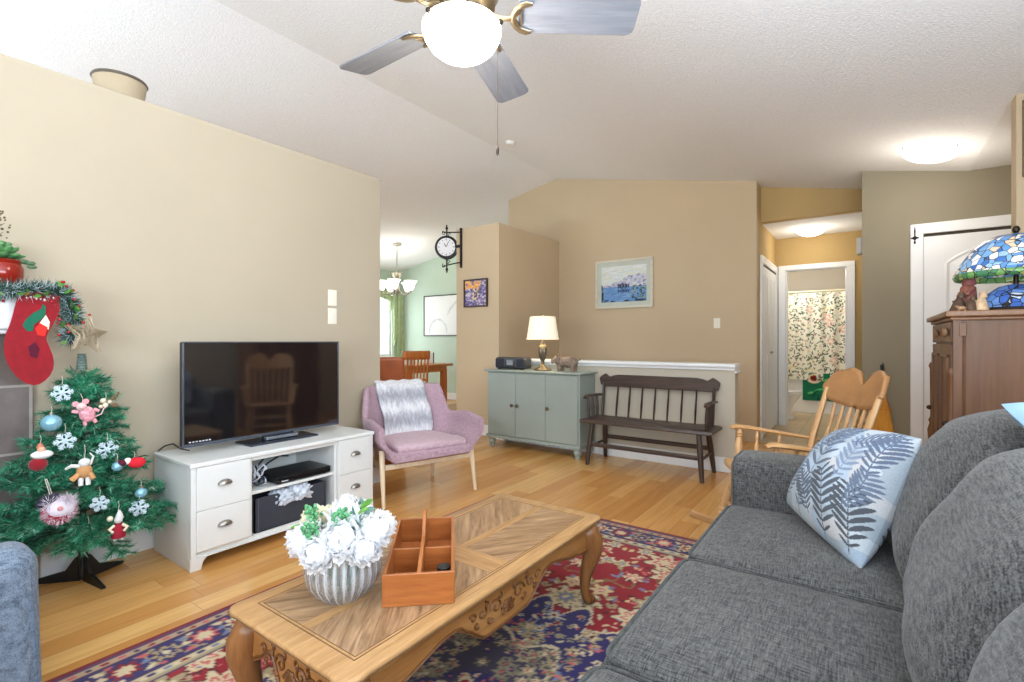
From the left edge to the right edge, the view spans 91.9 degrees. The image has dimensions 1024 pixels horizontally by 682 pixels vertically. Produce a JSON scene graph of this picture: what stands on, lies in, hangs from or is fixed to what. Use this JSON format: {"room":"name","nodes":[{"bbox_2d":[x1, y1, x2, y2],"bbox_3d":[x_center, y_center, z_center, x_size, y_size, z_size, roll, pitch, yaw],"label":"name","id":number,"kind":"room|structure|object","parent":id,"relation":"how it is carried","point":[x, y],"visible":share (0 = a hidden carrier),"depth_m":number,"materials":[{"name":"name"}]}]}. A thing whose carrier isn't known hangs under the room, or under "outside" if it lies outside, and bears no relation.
{"room":"living room","nodes":[
{"label":"living room","id":0,"kind":"room"},
{"bbox_2d":[0,258,23,285],"bbox_3d":[-2.204,-0.294,2.135,0.142,0.113,0.142,0,0,36],"label":"pot","id":1,"kind":"object","parent":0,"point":[9,267],"depth_m":2.12,"materials":[{"name":"red ceramic"}]},
{"bbox_2d":[0,53,379,577],"bbox_3d":[-2.335,-0.085,2.254,0.120,2.410,4.250,0,0,36],"label":"wall","id":2,"kind":"structure","parent":0,"point":[170,227],"depth_m":2.74,"materials":[{"name":"beige paint"}]},
{"bbox_2d":[90,68,147,100],"bbox_3d":[-2.145,-1.359,2.708,0.252,0.134,0.252,0,0,36],"label":"round basket","id":3,"kind":"object","parent":2,"relation":"on","point":[115,80],"visible":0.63,"depth_m":2.62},
{"bbox_2d":[40,467,379,577],"bbox_3d":[-1.670,1.058,3.170,0.135,0.125,2.015,0,0,36],"label":"baseboard","id":4,"kind":"structure","parent":2,"relation":"attached to","point":[143,540],"depth_m":2.50,"materials":[{"name":"white paint"}]},
{"bbox_2d":[328,290,336,305],"bbox_3d":[-1.300,-0.312,3.587,0.010,0.116,0.072,0,0,36],"label":"light switch","id":5,"kind":"object","parent":2,"relation":"attached to","point":[332,294],"visible":1,"depth_m":3.58,"materials":[{"name":"beige plastic"}]},
{"bbox_2d":[328,308,336,323],"bbox_3d":[-1.300,-0.180,3.587,0.010,0.116,0.072,0,0,36],"label":"light switch","id":6,"kind":"object","parent":2,"relation":"attached to","point":[332,312],"visible":1,"depth_m":3.58,"materials":[{"name":"beige plastic"}]},
{"bbox_2d":[380,270,398,356],"bbox_3d":[-4.914,-0.170,6.864,0.120,2.580,8.750,0,0,36],"label":"wall","id":7,"kind":"structure","parent":0,"point":[384,274],"depth_m":10.17,"materials":[{"name":"green paint"}]},
{"bbox_2d":[380,300,393,356],"bbox_3d":[-2.888,-0.305,9.669,0.124,1.370,1.410,0,0,36],"label":"window","id":8,"kind":"structure","parent":7,"relation":"in","point":[387,354],"depth_m":10.15,"materials":[{"name":"white paint"}]},
{"bbox_2d":[399,255,456,392],"bbox_3d":[-0.919,-0.512,9.374,3.800,3.264,0.120,0,0,36],"label":"wall","id":9,"kind":"structure","parent":0,"point":[431,277],"depth_m":9.80,"materials":[{"name":"green paint"}]},
{"bbox_2d":[380,289,403,356],"bbox_3d":[-2.744,-0.162,9.603,0.111,1.763,1.670,0,0,36],"label":"curtain","id":10,"kind":"object","parent":9,"relation":"hanging from","point":[397,303],"visible":0.44,"depth_m":10.14,"materials":[{"name":"green fabric"}]},
{"bbox_2d":[423,294,456,335],"bbox_3d":[-1.231,-0.495,9.505,1.300,0.800,0.025,0,0,36],"label":"framed drawing","id":11,"kind":"object","parent":9,"relation":"attached to","point":[439,311],"visible":0.67,"depth_m":9.62,"materials":[{"name":"paper"}]},
{"bbox_2d":[38,399,844,681],"bbox_3d":[-0.404,1.168,5.237,9.650,0.104,11.550,0,0,36],"label":"floor","id":12,"kind":"structure","parent":0,"point":[148,595],"depth_m":3.18,"materials":[{"name":"brown wood"}]},
{"bbox_2d":[0,296,33,550],"bbox_3d":[-2.700,0.443,1.467,0.200,1.355,1.905,0,0,36],"label":"fireplace","id":13,"kind":"object","parent":12,"relation":"on","point":[16,396],"visible":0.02,"depth_m":2.23,"materials":[{"name":"grey stone"}]},
{"bbox_2d":[0,210,10,238],"bbox_3d":[-2.209,-0.413,2.021,0.145,0.351,0.221,0,0,36],"label":"sprig","id":14,"kind":"object","parent":13,"relation":"on","point":[2,211],"visible":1,"depth_m":2.07,"materials":[{"name":"plant"}]},
{"bbox_2d":[0,296,15,333],"bbox_3d":[-2.706,-0.133,1.459,0.200,0.205,1.885,0,0,36],"label":"mantel shelf","id":15,"kind":"object","parent":13,"relation":"attached to","point":[6,310],"depth_m":2.11,"materials":[{"name":"white paint"}]},
{"bbox_2d":[0,240,36,285],"bbox_3d":[-2.195,-0.335,2.136,0.159,0.196,0.148,0,0,6],"label":"potted succulent","id":16,"kind":"object","parent":13,"relation":"on","point":[9,267],"visible":0.97,"depth_m":2.12,"materials":[{"name":"red ceramic"}]},
{"bbox_2d":[4,292,59,384],"bbox_3d":[-2.068,-0.011,2.132,0.045,0.403,0.176,0,0,36],"label":"stocking","id":17,"kind":"object","parent":13,"relation":"hanging from","point":[27,352],"visible":0.91,"depth_m":2.12,"materials":[{"name":"red fabric"}]},
{"bbox_2d":[0,276,90,351],"bbox_3d":[-2.230,-0.116,1.915,0.154,0.335,0.943,0,0,36],"label":"garland","id":18,"kind":"object","parent":13,"relation":"on","point":[70,308],"visible":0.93,"depth_m":2.20,"materials":[{"name":"green plastic"}]},
{"bbox_2d":[64,302,108,352],"bbox_3d":[-1.945,-0.067,2.270,0.048,0.241,0.178,0,0,17],"label":"star ornament","id":19,"kind":"object","parent":18,"relation":"hanging from","point":[85,340],"visible":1,"depth_m":2.27,"materials":[{"name":"beige metal"}]},
{"bbox_2d":[0,354,177,589],"bbox_3d":[-1.911,0.590,2.225,0.610,1.060,0.865,0,0,36],"label":"tree","id":20,"kind":"object","parent":12,"relation":"on","point":[84,566],"visible":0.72,"depth_m":2.24,"materials":[{"name":"green plastic"}]},
{"bbox_2d":[28,435,53,470],"bbox_3d":[-1.954,0.464,2.053,0.077,0.148,0.050,0,0,-44],"label":"ornament","id":21,"kind":"object","parent":20,"relation":"hanging from","point":[38,463],"visible":1,"depth_m":2.04,"materials":[{"name":"red fabric"}]},
{"bbox_2d":[40,406,62,431],"bbox_3d":[-1.933,0.325,2.077,0.071,0.109,0.071,0,0,36],"label":"bauble","id":22,"kind":"object","parent":20,"relation":"hanging from","point":[51,422],"visible":1,"depth_m":2.06,"materials":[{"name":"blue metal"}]},
{"bbox_2d":[35,479,79,525],"bbox_3d":[-1.816,0.645,1.986,0.143,0.198,0.122,0,0,-43],"label":"ornament","id":23,"kind":"object","parent":20,"relation":"hanging from","point":[57,509],"visible":1,"depth_m":1.96,"materials":[{"name":"pink fabric"}]},
{"bbox_2d":[50,377,73,401],"bbox_3d":[-1.951,0.207,2.147,0.012,0.111,0.077,0,0,43],"label":"snowflake ornament","id":24,"kind":"object","parent":20,"relation":"hanging from","point":[56,388],"visible":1,"depth_m":2.14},
{"bbox_2d":[53,426,76,449],"bbox_3d":[-1.894,0.406,2.097,0.077,0.111,0.012,0,0,-45],"label":"snowflake ornament","id":25,"kind":"object","parent":20,"relation":"hanging from","point":[68,435],"visible":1,"depth_m":2.10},
{"bbox_2d":[65,444,95,485],"bbox_3d":[-1.827,0.527,2.097,0.100,0.174,0.048,0,0,-41],"label":"ornament","id":26,"kind":"object","parent":20,"relation":"hanging from","point":[84,470],"visible":1,"depth_m":2.09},
{"bbox_2d":[71,395,106,425],"bbox_3d":[-1.867,0.301,2.188,0.044,0.140,0.118,0,0,35],"label":"ornament","id":27,"kind":"object","parent":20,"relation":"attached to","point":[86,413],"visible":1,"depth_m":2.17,"materials":[{"name":"pink fabric"}]},
{"bbox_2d":[89,487,109,511],"bbox_3d":[-1.763,0.677,2.117,0.068,0.102,0.012,0,0,-45],"label":"snowflake ornament","id":28,"kind":"object","parent":20,"relation":"hanging from","point":[98,504],"visible":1,"depth_m":2.12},
{"bbox_2d":[95,434,118,458],"bbox_3d":[-1.824,0.471,2.230,0.012,0.116,0.083,0,0,43],"label":"snowflake ornament","id":29,"kind":"object","parent":20,"relation":"hanging from","point":[109,444],"visible":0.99,"depth_m":2.23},
{"bbox_2d":[99,392,118,408],"bbox_3d":[-1.853,0.273,2.277,0.075,0.071,0.028,0,0,-40],"label":"sprig","id":30,"kind":"object","parent":20,"relation":"attached to","point":[103,400],"visible":0.99,"depth_m":2.27,"materials":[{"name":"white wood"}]},
{"bbox_2d":[111,455,122,471],"bbox_3d":[-1.789,0.550,2.243,0.044,0.082,0.044,0,0,36],"label":"bauble","id":31,"kind":"object","parent":20,"relation":"hanging from","point":[115,466],"visible":0.97,"depth_m":2.23,"materials":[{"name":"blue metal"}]},
{"bbox_2d":[107,501,128,540],"bbox_3d":[-1.710,0.780,2.148,0.076,0.172,0.054,0,0,-38],"label":"ornament","id":32,"kind":"object","parent":20,"relation":"hanging from","point":[118,530],"visible":0.99,"depth_m":2.14,"materials":[{"name":"red fabric"}]},
{"bbox_2d":[118,452,147,467],"bbox_3d":[-1.741,0.548,2.277,0.116,0.076,0.047,0,0,-38],"label":"ornament","id":33,"kind":"object","parent":20,"relation":"attached to","point":[136,462],"visible":1,"depth_m":2.27,"materials":[{"name":"red fabric"}]},
{"bbox_2d":[128,496,149,515],"bbox_3d":[-1.703,0.743,2.261,0.077,0.111,0.012,0,0,-31],"label":"snowflake ornament","id":34,"kind":"object","parent":20,"relation":"hanging from","point":[138,507],"visible":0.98,"depth_m":2.26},
{"bbox_2d":[135,479,146,497],"bbox_3d":[-1.711,0.682,2.283,0.047,0.085,0.047,0,0,36],"label":"bauble","id":35,"kind":"object","parent":20,"relation":"hanging from","point":[142,492],"visible":0.99,"depth_m":2.27,"materials":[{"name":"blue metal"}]},
{"bbox_2d":[153,425,373,572],"bbox_3d":[-1.406,0.858,2.951,0.480,0.525,1.096,0,0,36],"label":"tv stand","id":36,"kind":"object","parent":12,"relation":"on","point":[211,485],"visible":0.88,"depth_m":2.58,"materials":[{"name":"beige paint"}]},
{"bbox_2d":[180,341,338,447],"bbox_3d":[-1.449,0.299,2.946,0.185,0.592,0.930,0,0,36],"label":"television","id":37,"kind":"object","parent":36,"relation":"on","point":[230,391],"visible":1,"depth_m":2.86,"materials":[{"name":"black"}]},
{"bbox_2d":[252,455,288,485],"bbox_3d":[-1.424,0.735,2.884,0.134,0.143,0.428,0,0,-1],"label":"cable bundle","id":38,"kind":"object","parent":36,"relation":"on","point":[257,473],"visible":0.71,"depth_m":2.74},
{"bbox_2d":[252,479,325,533],"bbox_3d":[-1.366,0.945,2.913,0.270,0.185,0.430,0,0,36],"label":"storage bin","id":39,"kind":"object","parent":36,"relation":"on","point":[266,514],"visible":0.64,"depth_m":2.78,"materials":[{"name":"grey fabric"}]},
{"bbox_2d":[268,487,294,505],"bbox_3d":[-1.317,0.888,2.825,0.162,0.106,0.132,0,0,36],"label":"cloth","id":40,"kind":"object","parent":39,"relation":"in","point":[286,497],"visible":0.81,"depth_m":2.80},
{"bbox_2d":[284,481,313,500],"bbox_3d":[-1.258,0.887,2.908,0.154,0.113,0.162,0,0,36],"label":"cloth","id":41,"kind":"object","parent":39,"relation":"in","point":[301,490],"visible":0.7,"depth_m":2.88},
{"bbox_2d":[252,463,332,494],"bbox_3d":[-1.417,0.817,2.972,0.412,0.017,0.502,0,0,36],"label":"shelf","id":42,"kind":"object","parent":36,"relation":"attached to","point":[269,486],"depth_m":2.85,"materials":[{"name":"beige paint"}]},
{"bbox_2d":[261,460,329,483],"bbox_3d":[-1.303,0.785,2.967,0.229,0.044,0.340,0,0,36],"label":"media box","id":43,"kind":"object","parent":36,"relation":"on","point":[278,475],"visible":0.84,"depth_m":2.92,"materials":[{"name":"black plastic"}]},
{"bbox_2d":[45,495,696,681],"bbox_3d":[-0.201,1.115,1.485,2.303,0.011,3.510,0,0,36],"label":"rug","id":44,"kind":"object","parent":12,"relation":"on","point":[558,636],"visible":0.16,"depth_m":1.84,"materials":[{"name":"fabric"}]},
{"bbox_2d":[0,541,41,681],"bbox_3d":[-1.882,0.841,1.235,0.722,0.535,0.934,0,0,36],"label":"upholstered armchair","id":45,"kind":"object","parent":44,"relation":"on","point":[20,644],"visible":1,"depth_m":1.37,"materials":[{"name":"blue fabric"}]},
{"bbox_2d":[226,494,602,681],"bbox_3d":[-0.206,0.924,1.740,0.570,0.371,1.300,0,0,36],"label":"coffee table","id":46,"kind":"object","parent":44,"relation":"on","point":[505,545],"visible":0.8,"depth_m":1.42,"materials":[{"name":"brown wood"}]},
{"bbox_2d":[382,510,454,607],"bbox_3d":[-0.287,0.660,1.601,0.200,0.158,0.444,0,0,-7],"label":"wooden caddy","id":47,"kind":"object","parent":46,"relation":"on","point":[410,576],"visible":0.97,"depth_m":1.57,"materials":[{"name":"brown wood"}]},
{"bbox_2d":[437,563,449,570],"bbox_3d":[-0.204,0.700,1.475,0.042,0.062,0.042,0,0,36],"label":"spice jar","id":48,"kind":"object","parent":47,"relation":"in","point":[442,566],"visible":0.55,"depth_m":1.47,"materials":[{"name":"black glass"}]},
{"bbox_3d":[-0.490,0.663,1.438,0.216,0.152,0.218,0,0,36],"label":"glass vase","id":49,"kind":"object","parent":46,"relation":"on","visible":0},
{"bbox_2d":[284,493,397,592],"bbox_3d":[-0.490,0.583,1.431,0.300,0.272,0.287,0,0,-3],"label":"flower bouquet","id":50,"kind":"object","parent":49,"relation":"in","point":[346,527],"visible":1,"depth_m":1.36,"materials":[{"name":"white plant"}]},
{"bbox_2d":[578,409,1023,681],"bbox_3d":[0.789,0.653,1.044,1.041,0.933,2.365,0,0,36],"label":"sofa","id":51,"kind":"object","parent":44,"relation":"on","point":[760,596],"visible":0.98,"depth_m":1.12,"materials":[{"name":"grey fabric"}]},
{"bbox_2d":[586,669,638,681],"bbox_3d":[0.268,0.768,0.633,0.672,0.208,0.636,0,0,36],"label":"seat cushion","id":52,"kind":"object","parent":51,"relation":"on","point":[592,675],"depth_m":1.02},
{"bbox_2d":[603,561,911,681],"bbox_3d":[0.636,0.768,1.147,0.672,0.208,0.636,0,0,36],"label":"seat cushion","id":53,"kind":"object","parent":51,"relation":"on","point":[706,621],"depth_m":1.14,"materials":[{"name":"fabric"}]},
{"bbox_2d":[688,506,904,607],"bbox_3d":[1.005,0.768,1.663,0.672,0.208,0.640,0,0,36],"label":"seat cushion","id":54,"kind":"object","parent":51,"relation":"on","point":[770,542],"depth_m":1.55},
{"bbox_2d":[787,428,921,567],"bbox_3d":[1.148,0.487,1.680,0.292,0.380,0.437,0,0,0],"label":"throw pillow","id":55,"kind":"object","parent":51,"relation":"on","point":[848,488],"visible":0.94,"depth_m":1.55,"materials":[{"name":"fabric"}]},
{"bbox_2d":[891,409,1023,579],"bbox_3d":[1.348,0.472,1.417,0.429,0.568,0.664,0,0,36],"label":"cushion","id":56,"kind":"object","parent":51,"relation":"on","point":[943,461],"depth_m":1.33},
{"bbox_2d":[902,448,1023,681],"bbox_3d":[0.979,0.469,0.902,0.431,0.565,0.660,0,0,36],"label":"cushion","id":57,"kind":"object","parent":51,"relation":"on","point":[964,573],"depth_m":0.84,"materials":[{"name":"fabric"}]},
{"bbox_2d":[967,603,1023,681],"bbox_3d":[0.612,0.470,0.388,0.431,0.561,0.660,0,0,36],"label":"cushion","id":58,"kind":"object","parent":51,"relation":"on","point":[1001,657],"depth_m":0.60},
{"bbox_2d":[1002,402,1023,427],"bbox_3d":[1.264,0.191,1.001,0.361,0.106,0.462,0,0,36],"label":"throw pillow","id":59,"kind":"object","parent":51,"relation":"on","point":[1016,410],"visible":1,"depth_m":1.15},
{"bbox_2d":[380,357,404,463],"bbox_3d":[-1.223,0.630,4.552,0.480,0.980,0.619,0,0,-14],"label":"leather chair","id":60,"kind":"object","parent":12,"relation":"on","point":[391,368],"visible":0.13,"depth_m":4.30,"materials":[{"name":"brown leather"}]},
{"bbox_2d":[402,351,429,382],"bbox_3d":[-1.562,0.635,7.689,0.440,0.970,0.499,0,0,-32],"label":"dining chair","id":61,"kind":"object","parent":12,"relation":"on","point":[406,355],"visible":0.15,"depth_m":7.51,"materials":[{"name":"red wood"}]},
{"bbox_2d":[362,383,483,508],"bbox_3d":[-0.738,0.734,3.746,0.816,0.777,0.673,0,0,-36],"label":"armchair","id":62,"kind":"object","parent":12,"relation":"on","point":[453,435],"visible":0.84,"depth_m":3.65,"materials":[{"name":"pink fabric"}]},
{"bbox_2d":[374,378,432,435],"bbox_3d":[-0.878,0.519,3.953,0.426,0.419,0.282,0,0,-36],"label":"throw blanket","id":63,"kind":"object","parent":62,"relation":"on","point":[404,404],"visible":0.94,"depth_m":3.90,"materials":[{"name":"silver fabric"}]},
{"bbox_2d":[385,430,465,452],"bbox_3d":[-0.704,0.735,3.700,0.530,0.061,0.506,0,0,-36],"label":"seat cushion","id":64,"kind":"object","parent":62,"relation":"on","point":[421,441],"depth_m":3.55,"materials":[{"name":"pink fabric"}]},
{"bbox_2d":[404,362,452,401],"bbox_3d":[-1.819,0.753,8.493,1.240,0.733,1.040,0,0,36],"label":"dining table","id":65,"kind":"object","parent":12,"relation":"on","point":[433,367],"visible":0.34,"depth_m":8.42,"materials":[{"name":"red wood"}]},
{"bbox_2d":[484,368,597,459],"bbox_3d":[0.270,0.710,5.080,1.162,0.820,0.376,0,0,36],"label":"sideboard","id":66,"kind":"object","parent":12,"relation":"on","point":[526,405],"visible":0.9,"depth_m":4.89,"materials":[{"name":"green paint"}]},
{"bbox_2d":[495,357,530,369],"bbox_3d":[0.012,0.235,5.268,0.370,0.128,0.175,0,0,32],"label":"radio","id":67,"kind":"object","parent":66,"relation":"on","point":[521,363],"visible":1,"depth_m":5.18,"materials":[{"name":"grey plastic"}]},
{"bbox_2d":[496,358,503,366],"bbox_3d":[-0.128,0.231,5.261,0.104,0.090,0.012,0,0,32],"label":"speaker grille","id":68,"kind":"object","parent":67,"relation":"attached to","point":[499,361],"depth_m":5.26,"materials":[{"name":"plastic"}]},
{"bbox_2d":[516,359,523,367],"bbox_3d":[0.086,0.231,5.130,0.090,0.090,0.012,0,0,32],"label":"speaker grille","id":69,"kind":"object","parent":67,"relation":"attached to","point":[519,362],"depth_m":5.13,"materials":[{"name":"plastic"}]},
{"bbox_2d":[526,313,558,370],"bbox_3d":[0.313,0.009,5.062,0.338,0.582,0.338,0,0,36],"label":"table lamp","id":70,"kind":"object","parent":66,"relation":"on","point":[542,328],"visible":1,"depth_m":4.96,"materials":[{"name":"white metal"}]},
{"bbox_2d":[551,354,580,371],"bbox_3d":[0.531,0.213,4.886,0.304,0.171,0.123,0,0,28],"label":"pig figurine","id":71,"kind":"object","parent":66,"relation":"on","point":[567,361],"visible":0.99,"depth_m":4.84,"materials":[{"name":"ceramic"}]},
{"bbox_2d":[579,373,721,482],"bbox_3d":[1.203,0.719,4.355,1.158,0.811,0.420,0,0,36],"label":"bench","id":72,"kind":"object","parent":12,"relation":"on","point":[708,429],"visible":1,"depth_m":4.37,"materials":[{"name":"brown wood"}]},
{"bbox_2d":[689,367,889,523],"bbox_3d":[1.436,0.629,2.566,0.905,0.976,0.582,0,0,7],"label":"rocking chair","id":73,"kind":"object","parent":12,"relation":"on","point":[848,387],"visible":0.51,"depth_m":2.62,"materials":[{"name":"brown wood"}]},
{"bbox_2d":[788,390,802,418],"bbox_3d":[3.823,0.736,7.248,0.747,0.760,0.420,0,0,36],"label":"toilet","id":74,"kind":"object","parent":12,"relation":"on","point":[793,395],"visible":0.06,"depth_m":7.03,"materials":[{"name":"white ceramic"}]},
{"bbox_2d":[788,379,844,415],"bbox_3d":[4.535,0.838,8.120,2.030,0.556,0.675,0,0,36],"label":"bathtub","id":75,"kind":"object","parent":12,"relation":"on","point":[805,406],"visible":0.02,"depth_m":7.71,"materials":[{"name":"white ceramic"}]},
{"bbox_2d":[803,373,833,401],"bbox_3d":[4.734,0.705,7.530,0.540,0.420,0.020,0,0,36],"label":"bath mat","id":76,"kind":"object","parent":75,"relation":"hanging from","point":[813,390],"visible":0.59,"depth_m":7.59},
{"bbox_2d":[926,309,1023,438],"bbox_3d":[2.522,0.489,2.549,0.552,1.262,0.900,0,0,36],"label":"armoire","id":77,"kind":"object","parent":12,"relation":"on","point":[976,365],"visible":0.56,"depth_m":2.30,"materials":[{"name":"brown wood"}]},
{"bbox_2d":[949,292,965,310],"bbox_3d":[2.242,-0.196,2.487,0.071,0.105,0.073,0,0,16],"label":"figurine","id":78,"kind":"object","parent":77,"relation":"on","point":[959,300],"visible":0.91,"depth_m":2.47,"materials":[{"name":"ceramic"}]},
{"bbox_2d":[960,278,976,301],"bbox_3d":[2.331,-0.242,2.534,0.094,0.198,0.086,0,0,6],"label":"figurine","id":79,"kind":"object","parent":77,"relation":"on","point":[968,287],"visible":0.52,"depth_m":2.51,"materials":[{"name":"ceramic"}]},
{"bbox_2d":[962,278,976,285],"bbox_3d":[2.340,-0.314,2.534,0.057,0.055,0.057,0,0,6],"label":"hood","id":80,"kind":"object","parent":79,"relation":"attached to","point":[966,282],"depth_m":2.51,"materials":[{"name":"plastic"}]},
{"bbox_2d":[965,295,976,309],"bbox_3d":[2.219,-0.183,2.396,0.054,0.080,0.055,0,0,36],"label":"figurine","id":81,"kind":"object","parent":77,"relation":"on","point":[971,304],"visible":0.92,"depth_m":2.38,"materials":[{"name":"ceramic"}]},
{"bbox_2d":[975,291,988,309],"bbox_3d":[2.253,-0.191,2.382,0.065,0.097,0.067,0,0,26],"label":"figurine","id":82,"kind":"object","parent":77,"relation":"on","point":[981,302],"visible":0.94,"depth_m":2.36,"materials":[{"name":"ceramic"}]},
{"bbox_2d":[952,226,1023,309],"bbox_3d":[2.477,-0.355,2.433,0.470,0.425,0.470,0,0,36],"label":"glass lamp","id":83,"kind":"object","parent":77,"relation":"on","point":[999,259],"visible":0.88,"depth_m":2.38,"materials":[{"name":"blue glass"}]},
{"bbox_2d":[457,222,558,424],"bbox_3d":[-0.016,-0.133,6.527,0.660,2.505,1.400,0,0,36],"label":"wall","id":84,"kind":"structure","parent":0,"point":[521,267],"depth_m":6.03,"materials":[{"name":"beige paint"}]},
{"bbox_2d":[435,225,461,272],"bbox_3d":[-0.779,-1.155,6.194,0.379,0.610,0.158,0,0,16],"label":"clock","id":85,"kind":"object","parent":84,"relation":"attached to","point":[446,246],"visible":0.98,"depth_m":6.16,"materials":[{"name":"black metal"}]},
{"bbox_2d":[463,278,487,307],"bbox_3d":[-0.437,-0.577,5.947,0.362,0.335,0.030,0,0,36],"label":"painting","id":86,"kind":"object","parent":84,"relation":"attached to","point":[475,291],"visible":1,"depth_m":5.94,"materials":[{"name":"paint"}]},
{"bbox_2d":[0,0,1023,271],"bbox_3d":[-0.433,-1.890,5.197,9.650,1.060,11.450,0,0,36],"label":"ceiling","id":87,"kind":"structure","parent":0,"point":[770,93],"depth_m":3.70,"materials":[{"name":"paint"}]},
{"bbox_2d":[380,242,416,296],"bbox_3d":[-1.986,-1.234,8.609,0.724,0.949,0.705,0,0,36],"label":"chandelier","id":88,"kind":"object","parent":87,"relation":"hanging from","point":[392,286],"visible":0.98,"depth_m":8.51,"materials":[{"name":"glass"}]},
{"bbox_2d":[339,0,640,155],"bbox_3d":[-0.226,-1.269,1.901,1.240,1.108,1.299,0,0,36],"label":"ceiling fan","id":89,"kind":"object","parent":87,"relation":"hanging from","point":[461,33],"visible":1,"depth_m":1.87,"materials":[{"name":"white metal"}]},
{"bbox_2d":[796,225,825,236],"bbox_3d":[3.605,-1.312,5.969,0.310,0.100,0.315,0,0,36],"label":"ceiling light","id":90,"kind":"object","parent":87,"relation":"attached to","point":[810,231],"visible":1,"depth_m":5.88,"materials":[{"name":"white glass"}]},
{"bbox_2d":[901,143,961,163],"bbox_3d":[3.231,-1.448,3.821,0.367,0.133,0.370,0,0,0],"label":"ceiling light","id":91,"kind":"object","parent":87,"relation":"attached to","point":[925,153],"visible":1,"depth_m":3.74,"materials":[{"name":"white glass"}]},
{"bbox_2d":[493,361,737,458],"bbox_3d":[0.871,0.677,4.983,2.580,0.885,0.120,0,0,36],"label":"wall","id":92,"kind":"structure","parent":0,"point":[726,409],"depth_m":4.50,"materials":[{"name":"white paint"}]},
{"bbox_2d":[482,425,732,472],"bbox_3d":[0.598,1.058,5.169,3.270,0.125,0.135,0,0,36],"label":"baseboard","id":93,"kind":"structure","parent":92,"relation":"attached to","point":[719,461],"depth_m":4.57,"materials":[{"name":"white paint"}]},
{"bbox_2d":[531,358,740,373],"bbox_3d":[1.050,0.235,4.846,2.170,0.080,0.215,0,0,36],"label":"trim","id":94,"kind":"structure","parent":92,"relation":"attached to","point":[602,363],"depth_m":4.54,"materials":[{"name":"white paint"}]},
{"bbox_2d":[509,179,757,441],"bbox_3d":[1.355,-0.585,6.481,3.375,3.410,0.120,0,0,36],"label":"wall","id":95,"kind":"structure","parent":0,"point":[701,237],"depth_m":6.04,"materials":[{"name":"beige paint"}]},
{"bbox_2d":[595,256,652,308],"bbox_3d":[1.426,-0.733,6.335,0.775,0.625,0.030,0,0,36],"label":"landscape painting","id":96,"kind":"object","parent":95,"relation":"attached to","point":[622,283],"visible":1,"depth_m":6.33,"materials":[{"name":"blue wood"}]},
{"bbox_2d":[758,184,775,440],"bbox_3d":[3.101,-0.330,6.124,0.120,2.900,1.330,0,0,36],"label":"wall","id":97,"kind":"structure","parent":0,"point":[766,241],"depth_m":5.65,"materials":[{"name":"paint"}]},
{"bbox_2d":[760,254,777,439],"bbox_3d":[3.184,0.070,6.095,0.049,2.100,1.220,0,0,36],"label":"door","id":98,"kind":"structure","parent":97,"relation":"in","point":[768,270],"depth_m":5.97,"materials":[{"name":"white paint"}]},
{"bbox_2d":[761,187,861,223],"bbox_3d":[3.271,-1.570,5.443,0.950,0.421,0.120,0,0,36],"label":"wall header","id":99,"kind":"structure","parent":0,"point":[777,204],"depth_m":5.41,"materials":[{"name":"paint"}]},
{"bbox_2d":[788,268,844,293],"bbox_3d":[4.747,-0.130,8.469,2.270,2.500,0.100,0,0,36],"label":"wall","id":100,"kind":"structure","parent":0,"point":[829,279],"depth_m":8.20,"materials":[{"name":"beige paint"}]},
{"bbox_2d":[776,230,861,427],"bbox_3d":[3.510,-0.130,6.722,2.290,2.500,0.120,0,0,36],"label":"wall","id":101,"kind":"structure","parent":0,"point":[834,247],"depth_m":6.26,"materials":[{"name":"paint"}]},
{"bbox_2d":[778,260,854,427],"bbox_3d":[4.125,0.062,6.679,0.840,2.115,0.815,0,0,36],"label":"door frame","id":102,"kind":"structure","parent":101,"relation":"in","point":[849,266],"depth_m":6.55,"materials":[{"name":"white paint"}]},
{"bbox_2d":[862,165,1010,435],"bbox_3d":[3.870,-0.235,4.191,1.480,2.711,0.120,0,0,36],"label":"wall","id":103,"kind":"structure","parent":0,"point":[892,201],"depth_m":4.42,"materials":[{"name":"paint"}]},
{"bbox_2d":[873,363,893,432],"bbox_3d":[3.335,0.556,4.460,0.184,0.718,0.065,0,0,36],"label":"broom","id":104,"kind":"object","parent":103,"relation":"hanging from","point":[883,422],"visible":0.49,"depth_m":4.43,"materials":[{"name":"orange plastic"}]},
{"bbox_2d":[910,214,1010,446],"bbox_3d":[3.910,0.050,4.070,0.993,2.140,0.030,0,0,36],"label":"door","id":105,"kind":"structure","parent":103,"relation":"in","point":[940,248],"depth_m":4.28,"materials":[{"name":"white paint"}]},
{"bbox_2d":[1011,93,1023,283],"bbox_3d":[3.250,-0.163,2.692,0.745,2.565,0.120,0,0,36],"label":"wall","id":106,"kind":"structure","parent":0,"point":[1017,181],"depth_m":2.86,"materials":[{"name":"beige paint"}]},
{"bbox_2d":[1022,100,1023,176],"bbox_3d":[3.030,-1.160,2.759,0.260,0.440,0.022,0,0,36],"label":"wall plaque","id":107,"kind":"object","parent":106,"relation":"attached to","point":[1023,100],"visible":1,"depth_m":2.83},
{"bbox_3d":[3.855,-0.255,5.339,0.120,2.750,1.730,0,0,36],"label":"wall","id":108,"kind":"structure","parent":0,"visible":0},
{"bbox_2d":[857,237,861,255],"bbox_3d":[3.455,-0.940,4.924,0.043,0.160,0.130,0,0,36],"label":"door chime","id":109,"kind":"object","parent":108,"relation":"attached to","point":[859,240],"visible":0.97,"depth_m":4.87,"materials":[{"name":"white plastic"}]},
{"bbox_3d":[5.030,-0.130,6.957,0.090,2.500,2.030,0,0,36],"label":"wall","id":110,"kind":"structure","parent":0,"visible":0},
{"bbox_2d":[788,289,844,379],"bbox_3d":[4.325,-0.088,7.818,2.040,1.376,0.036,0,0,36],"label":"shower curtain","id":111,"kind":"object","parent":110,"relation":"hanging from","point":[816,321],"visible":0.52,"depth_m":7.58,"materials":[{"name":"beige fabric"}]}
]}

